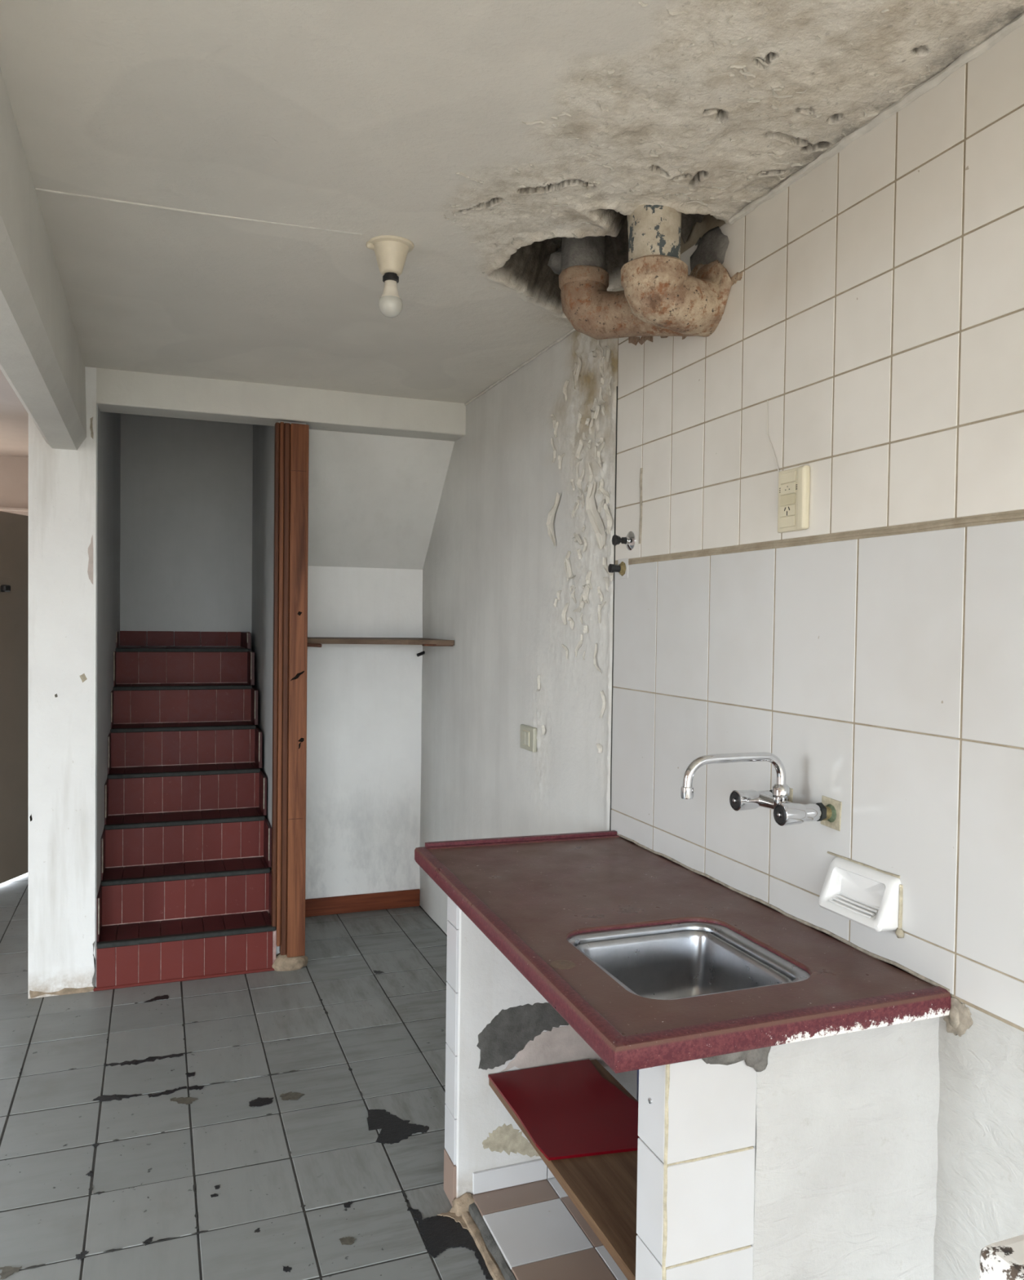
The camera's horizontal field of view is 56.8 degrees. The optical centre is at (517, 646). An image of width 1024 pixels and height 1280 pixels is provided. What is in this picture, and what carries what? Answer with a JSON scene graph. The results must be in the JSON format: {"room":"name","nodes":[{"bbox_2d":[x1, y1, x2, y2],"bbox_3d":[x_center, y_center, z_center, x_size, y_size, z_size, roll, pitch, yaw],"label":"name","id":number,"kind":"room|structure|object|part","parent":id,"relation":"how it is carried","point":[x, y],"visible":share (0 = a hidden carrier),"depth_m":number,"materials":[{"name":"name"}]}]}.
{"room":"damaged room","nodes":[
{"label":"damaged room","id":0,"kind":"room"},
{"bbox_2d":[0,455,28,515],"bbox_3d":[-3.592,-1.242,5.189,2.170,1.100,0.120,0,2,-21],"label":"wall","id":1,"kind":"structure","parent":0,"point":[14,470],"depth_m":5.41,"materials":[{"name":"paint"}]},
{"bbox_2d":[0,506,28,511],"bbox_3d":[-3.572,-0.784,5.130,2.170,0.019,0.030,0,2,-21],"label":"trim","id":2,"kind":"structure","parent":1,"relation":"attached to","point":[6,508],"depth_m":5.39,"materials":[{"name":"paint"}]},
{"bbox_2d":[27,366,96,999],"bbox_3d":[-2.047,-0.203,4.513,0.244,2.902,2.301,0,2,-21],"label":"wall","id":3,"kind":"structure","parent":0,"point":[62,482],"depth_m":3.44,"materials":[{"name":"white paint"}]},
{"bbox_2d":[0,511,28,884],"bbox_3d":[-2.612,0.262,4.920,0.074,1.900,1.000,1,1,7],"label":"door","id":4,"kind":"structure","parent":3,"relation":"in","point":[14,527],"depth_m":4.92,"materials":[{"name":"brown paint"}]},
{"bbox_3d":[-2.622,-0.372,4.803,0.010,0.045,0.160,1,1,7],"label":"plate","id":5,"kind":"part","parent":4,"relation":"part of","materials":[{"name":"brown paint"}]},
{"bbox_2d":[95,404,120,986],"bbox_3d":[-1.837,-0.196,4.279,0.003,2.900,1.688,0,2,-20],"label":"wall","id":6,"kind":"structure","parent":0,"point":[108,424],"depth_m":3.92,"materials":[{"name":"grey paint"}]},
{"bbox_2d":[120,413,253,684],"bbox_3d":[-1.807,-0.269,5.255,0.760,3.000,0.120,0,2,-21],"label":"wall","id":7,"kind":"structure","parent":0,"point":[187,484],"depth_m":5.18,"materials":[{"name":"grey paint"}]},
{"bbox_2d":[0,872,492,1279],"bbox_3d":[-1.156,1.395,1.341,3.804,0.125,9.250,0,2,-21],"label":"floor","id":8,"kind":"structure","parent":0,"point":[273,1125],"depth_m":2.62,"materials":[{"name":"grey tile"}]},
{"bbox_2d":[93,631,276,991],"bbox_3d":[-1.533,0.599,4.408,0.703,1.314,1.710,0,2,-21],"label":"staircase","id":9,"kind":"structure","parent":8,"relation":"on","point":[184,894],"depth_m":4.10,"materials":[{"name":"red tile"}]},
{"bbox_2d":[271,422,309,971],"bbox_3d":[-0.892,0.214,3.748,0.149,2.171,0.085,0,2,-21],"label":"timber post","id":10,"kind":"object","parent":8,"relation":"on","point":[291,441],"visible":0.96,"depth_m":3.72,"materials":[{"name":"brown wood"}]},
{"bbox_2d":[444,895,637,1216],"bbox_3d":[0.135,0.960,2.353,0.642,0.779,0.120,0,2,-21],"label":"support","id":11,"kind":"object","parent":8,"relation":"on","point":[497,1021],"visible":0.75,"depth_m":2.25,"materials":[{"name":"white tile"}]},
{"bbox_2d":[414,830,973,1073],"bbox_3d":[0.212,0.577,1.979,0.614,0.091,1.268,0,2,-21],"label":"countertop","id":12,"kind":"structure","parent":11,"relation":"on","point":[528,895],"depth_m":1.71,"materials":[{"name":"red stone"}]},
{"bbox_2d":[567,920,810,999],"bbox_3d":[0.291,0.635,1.708,0.368,0.158,0.384,0,2,-21],"label":"sink","id":13,"kind":"object","parent":12,"relation":"in","point":[682,960],"visible":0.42,"depth_m":1.84,"materials":[{"name":"silver metal"}]},
{"bbox_2d":[462,1159,627,1279],"bbox_3d":[0.256,1.305,1.941,0.540,0.097,0.822,0,2,-21],"label":"base","id":14,"kind":"object","parent":8,"relation":"on","point":[522,1222],"visible":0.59,"depth_m":2.11,"materials":[{"name":"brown tile"}]},
{"bbox_2d":[636,1069,639,1101],"bbox_3d":[0.344,1.077,2.229,0.124,0.444,0.124,0,2,-21],"label":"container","id":15,"kind":"object","parent":14,"relation":"on","point":[637,1091],"visible":0.02,"depth_m":2.22,"materials":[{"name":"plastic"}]},
{"bbox_2d":[635,1017,940,1279],"bbox_3d":[0.436,0.974,1.512,0.514,0.760,0.089,0,2,-21],"label":"support","id":16,"kind":"object","parent":8,"relation":"on","point":[821,1162],"visible":0.98,"depth_m":1.46,"materials":[{"name":"white paint"}]},
{"bbox_2d":[488,1059,638,1279],"bbox_3d":[0.210,1.043,1.916,0.282,0.020,0.816,0,2,-21],"label":"shelf","id":17,"kind":"object","parent":16,"relation":"attached to","point":[603,1188],"visible":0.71,"depth_m":1.80,"materials":[{"name":"brown wood"}]},
{"bbox_2d":[488,1059,639,1160],"bbox_3d":[0.139,1.023,2.103,0.296,0.006,0.410,0,2,-21],"label":"board","id":18,"kind":"object","parent":17,"relation":"on","point":[568,1110],"visible":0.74,"depth_m":2.09,"materials":[{"name":"red wood"}]},
{"bbox_2d":[979,1234,1023,1279],"bbox_3d":[0.394,0.899,0.653,0.123,0.951,0.110,0,2,-21],"label":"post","id":19,"kind":"object","parent":8,"relation":"on","point":[1004,1260],"visible":1,"depth_m":0.66,"materials":[{"name":"white paint"}]},
{"bbox_2d":[251,420,306,955],"bbox_3d":[-1.185,-0.194,4.550,0.106,2.900,1.686,0,2,-20],"label":"wall","id":20,"kind":"structure","parent":0,"point":[263,490],"depth_m":4.42,"materials":[{"name":"grey paint"}]},
{"bbox_2d":[305,565,422,905],"bbox_3d":[-0.771,-0.237,4.521,0.674,3.000,0.100,0,2,-21],"label":"wall","id":21,"kind":"structure","parent":0,"point":[363,779],"depth_m":4.50,"materials":[{"name":"paint"}]},
{"bbox_2d":[305,888,420,917],"bbox_3d":[-0.775,1.222,4.503,0.643,0.082,0.014,0,2,-21],"label":"baseboard","id":22,"kind":"structure","parent":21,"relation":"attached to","point":[407,898],"depth_m":4.51,"materials":[{"name":"brown wood"}]},
{"bbox_2d":[307,636,454,647],"bbox_3d":[-0.668,-0.008,4.224,0.645,0.053,0.538,0,2,-21],"label":"wall shelf","id":23,"kind":"object","parent":21,"relation":"attached to","point":[314,642],"visible":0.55,"depth_m":4.08,"materials":[{"name":"brown wood"}]},
{"bbox_2d":[417,650,425,656],"bbox_3d":[-0.461,0.036,4.548,0.015,0.027,0.046,2,2,41],"label":"peg","id":24,"kind":"object","parent":21,"relation":"attached to","point":[420,654],"visible":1,"depth_m":4.54,"materials":[{"name":"black plastic"}]},
{"bbox_2d":[307,429,454,569],"bbox_3d":[-0.663,-0.987,4.227,0.666,1.285,0.525,0,2,-21],"label":"ceiling","id":25,"kind":"structure","parent":0,"point":[374,500],"depth_m":4.21,"materials":[{"name":"white paint"}]},
{"bbox_2d":[0,0,1023,457],"bbox_3d":[-1.140,-1.027,1.194,3.712,0.167,9.100,0,2,-21],"label":"ceiling","id":26,"kind":"structure","parent":0,"point":[213,180],"depth_m":1.82,"materials":[{"name":"paint"}]},
{"bbox_2d":[0,67,86,449],"bbox_3d":[-0.422,-0.780,0.255,0.132,0.326,6.820,0,2,-21],"label":"beam","id":27,"kind":"structure","parent":26,"relation":"attached to","point":[42,360],"depth_m":2.15,"materials":[{"name":"paint"}]},
{"bbox_2d":[96,368,466,441],"bbox_3d":[-0.940,-0.992,3.764,1.514,0.210,0.154,0,2,-21],"label":"beam","id":28,"kind":"structure","parent":26,"relation":"attached to","point":[117,391],"depth_m":3.69,"materials":[{"name":"paint"}]},
{"bbox_2d":[366,235,414,317],"bbox_3d":[-0.308,-0.890,2.292,0.115,0.185,0.111,0,2,-21],"label":"ceiling lamp","id":29,"kind":"object","parent":26,"relation":"attached to","point":[391,251],"visible":1,"depth_m":2.27,"materials":[{"name":"white plastic"}]},
{"bbox_3d":[-0.306,-0.819,2.294,0.058,0.043,0.058,0,2,-21],"label":"bulb globe","id":30,"kind":"part","parent":29,"relation":"part of"},
{"bbox_2d":[547,204,732,339],"bbox_3d":[0.306,-0.907,2.294,0.304,0.366,0.485,0,2,-26],"label":"trap","id":31,"kind":"object","parent":26,"relation":"hanging from","point":[659,297],"visible":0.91,"depth_m":2.14,"materials":[{"name":"brown metal"}]},
{"bbox_2d":[419,25,1023,1279],"bbox_3d":[0.613,-0.105,1.943,0.160,3.100,9.200,0,2,-21],"label":"wall","id":32,"kind":"structure","parent":0,"point":[875,648],"depth_m":1.86,"materials":[{"name":"tile"}]},
{"bbox_2d":[520,724,537,752],"bbox_3d":[0.037,0.316,3.263,0.018,0.083,0.128,0,2,-21],"label":"light switch","id":33,"kind":"object","parent":32,"relation":"attached to","point":[528,735],"visible":1,"depth_m":3.24,"materials":[{"name":"plastic"}]},
{"bbox_2d":[608,558,628,578],"bbox_3d":[0.274,-0.214,2.608,0.042,0.055,0.060,0,2,-21],"label":"valve","id":34,"kind":"object","parent":32,"relation":"attached to","point":[622,568],"visible":1,"depth_m":2.60,"materials":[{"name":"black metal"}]},
{"bbox_3d":[0.269,-0.214,2.606,0.031,0.024,0.024,0,2,-21],"label":"stem","id":35,"kind":"part","parent":34,"relation":"part of","materials":[{"name":"black plastic"}]},
{"bbox_2d":[612,531,635,550],"bbox_3d":[0.284,-0.287,2.564,0.052,0.052,0.052,0,2,-21],"label":"valve","id":36,"kind":"object","parent":32,"relation":"attached to","point":[630,540],"visible":1,"depth_m":2.56,"materials":[{"name":"silver metal"}]},
{"bbox_3d":[0.269,-0.287,2.558,0.019,0.030,0.030,0,2,-21],"label":"handle","id":37,"kind":"part","parent":36,"relation":"part of","materials":[{"name":"black plastic"}]},
{"bbox_3d":[0.285,-0.287,2.564,0.022,0.018,0.018,0,2,-21],"label":"stem","id":38,"kind":"part","parent":36,"relation":"part of","materials":[{"name":"black plastic"}]},
{"bbox_2d":[680,751,842,831],"bbox_3d":[0.442,0.275,1.824,0.286,0.141,0.205,0,2,-21],"label":"tap","id":39,"kind":"object","parent":32,"relation":"attached to","point":[780,799],"visible":1,"depth_m":1.80,"materials":[{"name":"silver metal"}]},
{"bbox_3d":[0.418,0.242,1.815,0.229,0.075,0.017,0,2,-21],"label":"spout","id":40,"kind":"part","parent":39,"relation":"part of","materials":[{"name":"silver metal"}]},
{"bbox_3d":[0.461,0.310,1.910,0.050,0.042,0.041,0,2,-21],"label":"handle","id":41,"kind":"part","parent":39,"relation":"part of","materials":[{"name":"silver metal"}]},
{"bbox_3d":[0.513,0.314,1.774,0.050,0.042,0.041,0,2,-21],"label":"handle","id":42,"kind":"part","parent":39,"relation":"part of","materials":[{"name":"silver metal"}]},
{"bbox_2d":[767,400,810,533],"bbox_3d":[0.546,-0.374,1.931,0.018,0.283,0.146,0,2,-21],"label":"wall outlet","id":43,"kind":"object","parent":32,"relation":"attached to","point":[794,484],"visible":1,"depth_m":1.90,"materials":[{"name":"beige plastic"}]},
{"bbox_3d":[0.555,-0.295,1.917,0.011,0.126,0.076,0,2,-21],"label":"plate","id":44,"kind":"part","parent":43,"relation":"part of","materials":[{"name":"beige plastic"}]},
{"bbox_2d":[818,851,904,937],"bbox_3d":[0.613,0.448,1.714,0.048,0.107,0.202,0,2,-21],"label":"soap dish","id":45,"kind":"object","parent":32,"relation":"attached to","point":[871,897],"visible":1,"depth_m":1.70,"materials":[{"name":"white ceramic"}]}
]}

